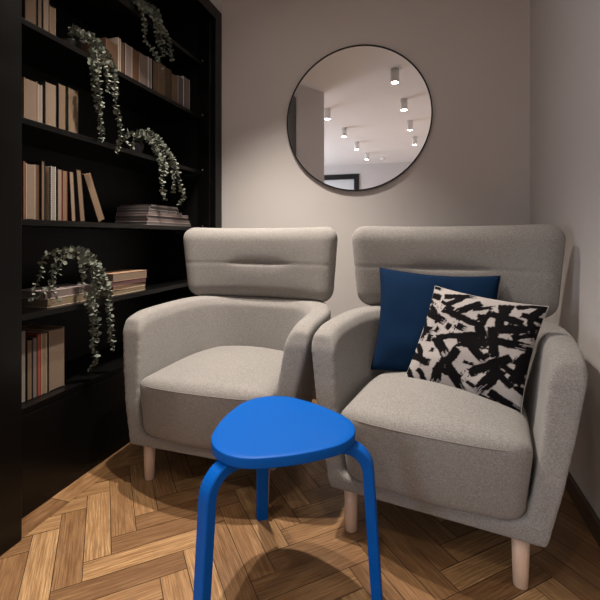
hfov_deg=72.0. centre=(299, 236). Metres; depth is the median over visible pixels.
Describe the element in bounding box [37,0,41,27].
book
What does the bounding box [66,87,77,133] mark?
book
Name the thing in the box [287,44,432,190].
wall mirror
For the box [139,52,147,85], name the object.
book
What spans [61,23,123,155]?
trailing plant
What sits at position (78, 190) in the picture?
book
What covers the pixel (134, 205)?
magazine
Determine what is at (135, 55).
book
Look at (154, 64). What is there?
book
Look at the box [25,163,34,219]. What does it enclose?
book
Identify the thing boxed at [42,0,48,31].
book
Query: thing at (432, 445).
seat cushion
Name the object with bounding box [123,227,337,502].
armchair
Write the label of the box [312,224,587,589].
armchair
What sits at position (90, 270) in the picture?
trailing plant
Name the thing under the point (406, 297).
throw pillow
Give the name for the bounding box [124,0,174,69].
trailing plant
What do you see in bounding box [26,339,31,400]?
book
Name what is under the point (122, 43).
book
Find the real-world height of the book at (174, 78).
0.184 m
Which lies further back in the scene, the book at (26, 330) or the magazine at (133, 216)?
the magazine at (133, 216)
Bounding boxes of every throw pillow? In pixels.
[370,267,500,371]
[405,286,548,413]
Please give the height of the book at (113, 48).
0.146 m
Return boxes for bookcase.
[0,0,221,555]
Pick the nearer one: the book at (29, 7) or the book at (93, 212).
the book at (29, 7)
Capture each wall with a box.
[210,0,221,13]
[222,0,529,318]
[530,0,599,518]
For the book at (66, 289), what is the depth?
1.66 m
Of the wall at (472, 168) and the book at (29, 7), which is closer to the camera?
the book at (29, 7)
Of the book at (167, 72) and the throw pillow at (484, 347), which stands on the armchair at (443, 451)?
the throw pillow at (484, 347)
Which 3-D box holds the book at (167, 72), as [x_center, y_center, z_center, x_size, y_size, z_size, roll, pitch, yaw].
[-0.819,-0.869,2.386,0.156,0.196,0.062,0,0,16]
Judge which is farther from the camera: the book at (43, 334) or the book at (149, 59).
the book at (149, 59)
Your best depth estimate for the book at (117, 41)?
1.98 m
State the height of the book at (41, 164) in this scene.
0.227 m
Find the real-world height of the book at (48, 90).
0.180 m
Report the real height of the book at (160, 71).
0.196 m
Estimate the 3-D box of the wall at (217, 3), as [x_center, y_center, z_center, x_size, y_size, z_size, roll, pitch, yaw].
[-0.950,-1.537,1.941,0.413,0.148,1.722,0,0,16]
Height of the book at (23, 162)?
0.213 m
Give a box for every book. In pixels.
[22,0,36,24]
[22,77,36,120]
[22,161,24,218]
[22,283,92,298]
[22,292,94,307]
[22,324,63,391]
[22,329,25,402]
[25,161,44,219]
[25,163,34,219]
[26,330,48,391]
[26,331,46,394]
[26,332,40,396]
[26,336,36,398]
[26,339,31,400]
[33,164,38,219]
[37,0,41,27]
[37,81,55,126]
[37,84,41,122]
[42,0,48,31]
[46,166,55,219]
[49,5,55,35]
[52,83,65,129]
[56,169,61,220]
[62,170,66,220]
[63,169,84,221]
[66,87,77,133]
[67,172,75,220]
[81,172,104,221]
[82,37,117,66]
[96,269,146,281]
[96,281,145,290]
[97,277,145,286]
[99,285,144,295]
[108,37,120,71]
[121,42,124,73]
[125,43,131,77]
[132,47,138,81]
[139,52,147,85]
[148,57,151,88]
[152,59,157,91]
[158,62,163,94]
[171,73,177,102]
[175,75,182,105]
[180,76,189,109]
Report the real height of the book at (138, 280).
0.020 m
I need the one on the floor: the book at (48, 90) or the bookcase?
the bookcase
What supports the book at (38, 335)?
on the bookcase
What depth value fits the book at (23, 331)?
1.51 m
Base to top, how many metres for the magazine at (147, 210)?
0.014 m
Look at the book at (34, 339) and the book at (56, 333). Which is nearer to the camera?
the book at (34, 339)
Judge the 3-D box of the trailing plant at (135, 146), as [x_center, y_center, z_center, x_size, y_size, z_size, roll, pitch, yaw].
[-0.799,-0.383,2.218,0.195,0.407,0.464,0,0,29]
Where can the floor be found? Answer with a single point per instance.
(113, 533)
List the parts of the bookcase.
frame post, shelf, panel, shelf, shelf, shelf, shelf, shelf, panel, panel, frame post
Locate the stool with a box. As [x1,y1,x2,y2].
[193,396,382,599]
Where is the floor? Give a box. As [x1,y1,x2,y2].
[0,399,599,599]
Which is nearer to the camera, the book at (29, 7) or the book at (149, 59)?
the book at (29, 7)
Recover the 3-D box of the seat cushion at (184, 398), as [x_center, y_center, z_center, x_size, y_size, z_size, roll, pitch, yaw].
[-0.313,0.663,1.811,0.568,0.276,0.604,0,0,18]
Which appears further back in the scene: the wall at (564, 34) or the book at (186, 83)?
the book at (186, 83)
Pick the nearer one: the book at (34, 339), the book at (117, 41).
the book at (34, 339)
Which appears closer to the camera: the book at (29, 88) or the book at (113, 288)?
the book at (29, 88)
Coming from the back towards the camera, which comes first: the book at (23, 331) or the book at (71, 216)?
the book at (71, 216)
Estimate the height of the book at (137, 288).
0.024 m
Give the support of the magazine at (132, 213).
on the magazine at (133, 216)
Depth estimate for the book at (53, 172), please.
1.63 m
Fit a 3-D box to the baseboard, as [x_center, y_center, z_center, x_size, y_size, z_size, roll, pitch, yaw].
[0.277,0.955,-1.038,0.016,0.068,6.760,0,0,16]
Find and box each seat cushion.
[140,346,283,448]
[341,370,532,519]
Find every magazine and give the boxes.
[115,215,187,220]
[115,218,189,223]
[115,221,190,226]
[116,209,181,214]
[116,212,187,217]
[117,206,178,212]
[119,204,177,209]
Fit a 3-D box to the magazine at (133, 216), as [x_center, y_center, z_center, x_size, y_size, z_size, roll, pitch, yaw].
[-0.836,-0.105,2.366,0.200,0.015,0.402,0,0,16]
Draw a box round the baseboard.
[565,471,599,546]
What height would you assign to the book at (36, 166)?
0.209 m
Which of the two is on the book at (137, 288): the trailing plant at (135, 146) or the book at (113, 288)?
the book at (113, 288)
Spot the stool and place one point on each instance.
(261, 434)
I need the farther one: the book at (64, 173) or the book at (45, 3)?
the book at (64, 173)
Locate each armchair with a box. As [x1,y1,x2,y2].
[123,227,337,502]
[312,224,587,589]
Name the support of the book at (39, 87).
on the bookcase
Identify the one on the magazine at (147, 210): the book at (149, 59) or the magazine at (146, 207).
the magazine at (146, 207)
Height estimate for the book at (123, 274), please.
0.038 m
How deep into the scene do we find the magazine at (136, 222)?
2.22 m
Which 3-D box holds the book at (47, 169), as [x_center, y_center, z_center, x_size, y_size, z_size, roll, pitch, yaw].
[-1.042,-0.168,1.621,0.156,0.209,0.023,0,0,16]
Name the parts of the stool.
leg, leg, seat, leg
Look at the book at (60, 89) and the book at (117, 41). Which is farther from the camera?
the book at (117, 41)
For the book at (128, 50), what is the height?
0.180 m
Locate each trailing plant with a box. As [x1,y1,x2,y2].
[28,245,115,370]
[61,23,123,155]
[122,128,186,204]
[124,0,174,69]
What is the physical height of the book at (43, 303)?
0.034 m
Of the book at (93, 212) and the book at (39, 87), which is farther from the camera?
the book at (93, 212)
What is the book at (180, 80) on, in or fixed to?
on the bookcase
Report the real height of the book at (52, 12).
0.133 m
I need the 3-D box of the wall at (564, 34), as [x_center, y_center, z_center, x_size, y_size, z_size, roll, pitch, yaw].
[0.343,-0.286,-1.058,0.120,2.650,6.760,0,0,16]
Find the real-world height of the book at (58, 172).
0.208 m
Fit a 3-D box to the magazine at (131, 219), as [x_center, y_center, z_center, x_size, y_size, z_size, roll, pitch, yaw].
[-0.831,-0.089,2.374,0.200,0.016,0.413,0,0,16]

